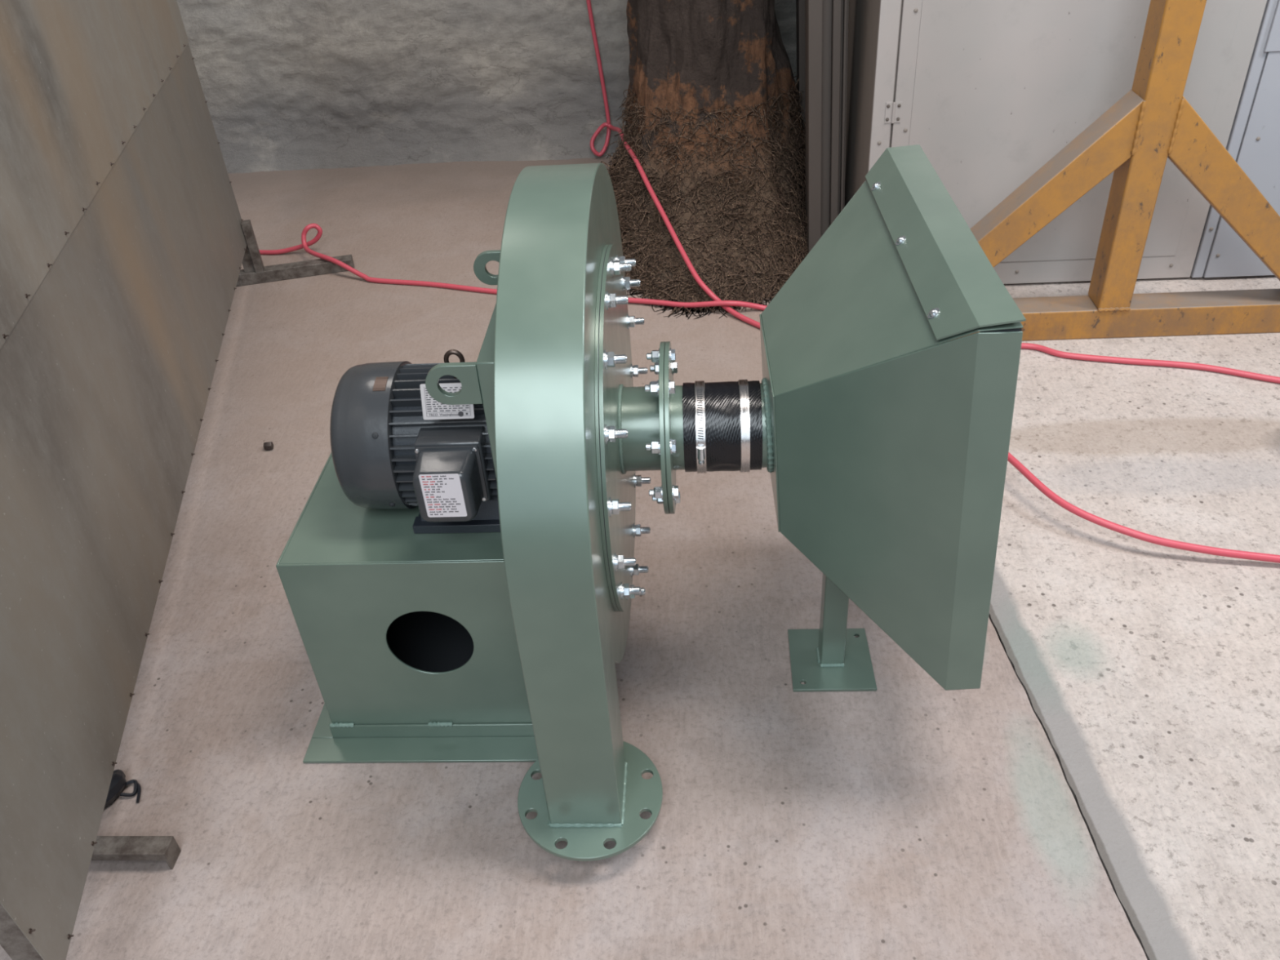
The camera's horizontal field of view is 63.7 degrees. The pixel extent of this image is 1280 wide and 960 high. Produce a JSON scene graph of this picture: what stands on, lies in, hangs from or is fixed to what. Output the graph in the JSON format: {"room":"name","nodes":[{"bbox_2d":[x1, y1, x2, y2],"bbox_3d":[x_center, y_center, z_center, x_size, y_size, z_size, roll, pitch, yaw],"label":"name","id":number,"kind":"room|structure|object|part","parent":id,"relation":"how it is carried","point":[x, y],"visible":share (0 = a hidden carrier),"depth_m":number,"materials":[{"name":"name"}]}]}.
{"room":"industrial workshop","nodes":[
{"label":"industrial workshop","id":0,"kind":"room"},
{"bbox_2d":[176,0,796,173],"bbox_3d":[-0.594,-2.600,4.762,7.200,2.200,0.434,-1,36,4],"label":"wall","id":1,"kind":"structure","parent":0,"point":[286,85],"depth_m":5.15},
{"bbox_2d":[0,156,1279,959],"bbox_3d":[0.387,0.998,1.671,13.000,0.080,11.000,-1,36,4],"label":"floor","id":2,"kind":"structure","parent":0,"point":[1108,788],"depth_m":2.25,"materials":[{"name":"grey concrete"}]},
{"bbox_2d":[104,768,141,807],"bbox_3d":[-1.137,0.659,2.175,0.144,0.054,0.103,-21,40,-22],"label":"scrap","id":3,"kind":"object","parent":2,"relation":"on","point":[117,784],"visible":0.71,"depth_m":2.18,"materials":[{"name":"black"}]},
{"bbox_2d":[0,0,354,959],"bbox_3d":[-1.367,-0.718,2.462,0.840,1.950,3.159,-9,37,-7],"label":"metal panel","id":4,"kind":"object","parent":2,"relation":"on","point":[125,240],"depth_m":2.23,"materials":[{"name":"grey metal"}]},
{"bbox_3d":[-1.025,0.147,1.212,0.040,1.900,0.040,-10,37,-8],"label":"post","id":5,"kind":"part","parent":4,"relation":"part of","materials":[{"name":"grey metal"}]},
{"bbox_3d":[-1.663,-1.630,3.687,0.040,1.900,0.040,-10,37,-8],"label":"post","id":6,"kind":"part","parent":4,"relation":"part of","materials":[{"name":"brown metal"}]},
{"bbox_2d":[263,441,273,449],"bbox_3d":[-1.167,-0.107,3.238,0.024,0.027,0.023,-5,36,-1],"label":"nut","id":7,"kind":"object","parent":2,"relation":"on","point":[267,446],"visible":1,"depth_m":3.23,"materials":[{"name":"grey metal"}]},
{"bbox_2d":[275,163,762,861],"bbox_3d":[-0.258,-0.017,2.074,0.994,1.150,1.091,-1,36,4],"label":"fan","id":8,"kind":"object","parent":2,"relation":"on","point":[458,568],"visible":1,"depth_m":1.94,"materials":[{"name":"green metal"}]},
{"bbox_3d":[-0.436,0.416,2.436,0.568,0.045,0.584,-1,36,4],"label":"frame","id":9,"kind":"part","parent":8,"relation":"part of","materials":[{"name":"green metal"}]},
{"bbox_3d":[-0.356,-0.091,2.056,0.220,0.272,0.268,-1,36,4],"label":"motor","id":10,"kind":"part","parent":8,"relation":"part of","materials":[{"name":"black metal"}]},
{"bbox_3d":[-0.348,-0.142,1.864,0.094,0.062,0.023,-1,36,4],"label":"rating plate","id":11,"kind":"part","parent":8,"relation":"part of","materials":[{"name":"grey metal"}]},
{"bbox_3d":[-0.353,0.010,1.899,0.119,0.126,0.073,-1,36,4],"label":"terminal box lid","id":12,"kind":"part","parent":8,"relation":"part of","materials":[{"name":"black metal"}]},
{"bbox_3d":[-0.342,0.017,2.135,0.200,0.020,0.269,-1,36,4],"label":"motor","id":13,"kind":"part","parent":8,"relation":"part of","materials":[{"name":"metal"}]},
{"bbox_3d":[-0.115,-0.072,2.071,0.138,1.075,1.020,-1,36,4],"label":"casing","id":14,"kind":"part","parent":8,"relation":"part of","materials":[{"name":"green metal"}]},
{"bbox_2d":[604,350,608,369],"bbox_3d":[-0.056,-0.202,1.727,0.005,0.032,0.032,-1,67,4],"label":"washer","id":15,"kind":"object","parent":8,"relation":"in","point":[606,353],"depth_m":1.72,"materials":[{"name":"metal"}]},
{"bbox_2d":[604,424,608,444],"bbox_3d":[-0.054,-0.076,1.711,0.005,0.032,0.032,-1,17,4],"label":"washer","id":16,"kind":"object","parent":8,"relation":"in","point":[606,428],"depth_m":1.70,"materials":[{"name":"metal"}]},
{"bbox_2d":[606,291,610,310],"bbox_3d":[-0.054,-0.311,1.789,0.005,0.032,0.032,-1,27,4],"label":"washer","id":17,"kind":"object","parent":8,"relation":"in","point":[608,295],"depth_m":1.78,"materials":[{"name":"metal"}]},
{"bbox_2d":[608,497,613,516],"bbox_3d":[-0.049,0.045,1.744,0.005,0.032,0.032,-1,57,4],"label":"washer","id":18,"kind":"object","parent":8,"relation":"in","point":[611,501],"depth_m":1.73,"materials":[{"name":"metal"}]},
{"bbox_2d":[610,258,614,276],"bbox_3d":[-0.050,-0.389,1.889,0.005,0.032,0.032,-1,77,4],"label":"washer","id":19,"kind":"object","parent":8,"relation":"in","point":[612,262],"depth_m":1.88,"materials":[{"name":"metal"}]},
{"bbox_2d":[614,552,618,571],"bbox_3d":[-0.041,0.145,1.822,0.005,0.032,0.032,-1,7,4],"label":"washer","id":20,"kind":"object","parent":8,"relation":"in","point":[616,557],"depth_m":1.81,"materials":[{"name":"metal"}]},
{"bbox_3d":[-0.039,-0.100,2.034,0.008,0.713,0.713,-1,36,4],"label":"plate","id":21,"kind":"part","parent":8,"relation":"part of","materials":[{"name":"green metal"}]},
{"bbox_2d":[620,582,624,599],"bbox_3d":[-0.032,0.207,1.931,0.005,0.032,0.032,-1,47,4],"label":"washer","id":22,"kind":"object","parent":8,"relation":"in","point":[622,585],"depth_m":1.92,"materials":[{"name":"metal"}]},
{"bbox_2d":[622,275,625,291],"bbox_3d":[-0.033,-0.407,2.135,0.005,0.032,0.032,-1,8,4],"label":"washer","id":23,"kind":"object","parent":8,"relation":"in","point":[623,278],"depth_m":2.12,"materials":[{"name":"metal"}]},
{"bbox_2d":[626,314,630,328],"bbox_3d":[-0.024,-0.345,2.245,0.005,0.032,0.032,-1,58,4],"label":"washer","id":24,"kind":"object","parent":8,"relation":"in","point":[628,317],"depth_m":2.23,"materials":[{"name":"metal"}]},
{"bbox_2d":[631,364,633,377],"bbox_3d":[-0.017,-0.245,2.322,0.005,0.032,0.032,-1,18,4],"label":"washer","id":25,"kind":"object","parent":8,"relation":"in","point":[632,366],"depth_m":2.31,"materials":[{"name":"metal"}]},
{"bbox_2d":[631,565,634,577],"bbox_3d":[-0.016,0.189,2.178,0.005,0.032,0.032,-1,37,4],"label":"washer","id":26,"kind":"object","parent":8,"relation":"in","point":[632,566],"depth_m":2.17,"materials":[{"name":"metal"}]},
{"bbox_2d":[633,523,636,537],"bbox_3d":[-0.011,0.112,2.277,0.005,0.032,0.032,-1,77,4],"label":"washer","id":27,"kind":"object","parent":8,"relation":"in","point":[634,526],"depth_m":2.27,"materials":[{"name":"metal"}]},
{"bbox_2d":[634,473,636,488],"bbox_3d":[-0.010,0.002,2.340,0.005,0.032,0.032,-1,28,4],"label":"washer","id":28,"kind":"object","parent":8,"relation":"in","point":[635,476],"depth_m":2.33,"materials":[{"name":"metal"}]},
{"bbox_2d":[600,0,808,319],"bbox_3d":[0.252,-1.938,3.829,1.085,2.100,1.708,0,37,6],"label":"trunk","id":29,"kind":"object","parent":2,"relation":"on","point":[713,123],"visible":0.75,"depth_m":4.13,"materials":[{"name":"brown plant"}]},
{"bbox_2d":[258,223,1279,383],"bbox_3d":[0.084,-0.715,3.840,4.910,0.143,0.328,9,38,17],"label":"air hose","id":30,"kind":"object","parent":2,"relation":"on","point":[304,245],"visible":0.64,"depth_m":3.78,"materials":[{"name":"red rubber"}]},
{"bbox_2d":[795,0,805,131],"bbox_3d":[0.668,-2.172,4.104,0.164,2.100,0.140,-1,36,4],"label":"steel post","id":31,"kind":"object","parent":2,"relation":"on","point":[800,4],"depth_m":4.32,"materials":[{"name":"grey metal"}]},
{"bbox_2d":[804,0,848,253],"bbox_3d":[0.651,-1.809,3.613,0.224,2.100,0.280,-1,36,4],"label":"steel column","id":32,"kind":"structure","parent":2,"relation":"on","point":[826,21],"depth_m":3.81,"materials":[{"name":"grey metal"}]},
{"bbox_2d":[759,144,1026,691],"bbox_3d":[0.426,-0.020,2.082,0.411,1.062,0.755,-1,36,4],"label":"hood","id":33,"kind":"object","parent":2,"relation":"on","point":[886,433],"visible":1,"depth_m":1.77,"materials":[{"name":"green metal"}]},
{"bbox_3d":[0.253,-0.115,2.014,0.019,0.308,0.310,-2,36,3],"label":"plate","id":34,"kind":"part","parent":33,"relation":"part of","materials":[{"name":"green metal"}]},
{"bbox_3d":[0.423,-0.299,2.225,0.430,0.756,0.056,-22,40,-22],"label":"panel","id":35,"kind":"part","parent":33,"relation":"part of","materials":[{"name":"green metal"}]},
{"bbox_3d":[0.440,0.414,2.382,0.186,0.008,0.190,-1,36,4],"label":"foot plate","id":36,"kind":"part","parent":33,"relation":"part of","materials":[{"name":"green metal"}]},
{"bbox_3d":[0.429,0.248,2.263,0.054,0.403,0.053,-1,36,4],"label":"leg","id":37,"kind":"part","parent":33,"relation":"part of","materials":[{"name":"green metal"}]},
{"bbox_3d":[0.457,0.085,2.159,0.364,0.214,0.751,-1,36,4],"label":"panel","id":38,"kind":"part","parent":33,"relation":"part of","materials":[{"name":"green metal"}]},
{"bbox_3d":[0.397,-0.340,1.847,0.341,0.239,0.747,-1,36,4],"label":"panel","id":39,"kind":"part","parent":33,"relation":"part of","materials":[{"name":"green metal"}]},
{"bbox_3d":[0.425,0.029,1.786,0.374,0.750,0.218,-1,36,4],"label":"panel","id":40,"kind":"part","parent":33,"relation":"part of","materials":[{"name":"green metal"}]},
{"bbox_2d":[586,0,1279,563],"bbox_3d":[0.589,-1.131,3.418,0.597,1.252,4.055,-22,40,-23],"label":"air hose","id":41,"kind":"object","parent":2,"relation":"on","point":[1126,531],"visible":0.83,"depth_m":2.78,"materials":[{"name":"red rubber"}]},
{"bbox_2d":[844,0,1279,284],"bbox_3d":[2.014,-1.792,3.529,2.470,1.990,0.866,-1,36,4],"label":"tall cabinet","id":42,"kind":"object","parent":2,"relation":"on","point":[990,91],"visible":0.71,"depth_m":3.44,"materials":[{"name":"grey metal"}]},
{"bbox_3d":[2.654,-1.080,3.510,1.226,0.788,0.031,-1,36,4],"label":"panel","id":43,"kind":"part","parent":42,"relation":"part of","materials":[{"name":"grey metal"}]},
{"bbox_3d":[2.586,-1.878,2.920,1.242,1.199,0.034,-1,36,4],"label":"panel","id":44,"kind":"part","parent":42,"relation":"part of","materials":[{"name":"grey metal"}]},
{"bbox_2d":[955,0,1279,341],"bbox_3d":[1.630,-1.316,2.931,1.679,2.000,0.124,-1,36,4],"label":"wooden frame","id":45,"kind":"object","parent":2,"relation":"on","point":[1153,122],"visible":0.89,"depth_m":3.22,"materials":[{"name":"yellow paint"}]},
{"bbox_3d":[1.521,-1.360,2.909,0.118,1.892,0.116,-1,36,4],"label":"post","id":46,"kind":"part","parent":45,"relation":"part of","materials":[{"name":"yellow paint"}]}
]}

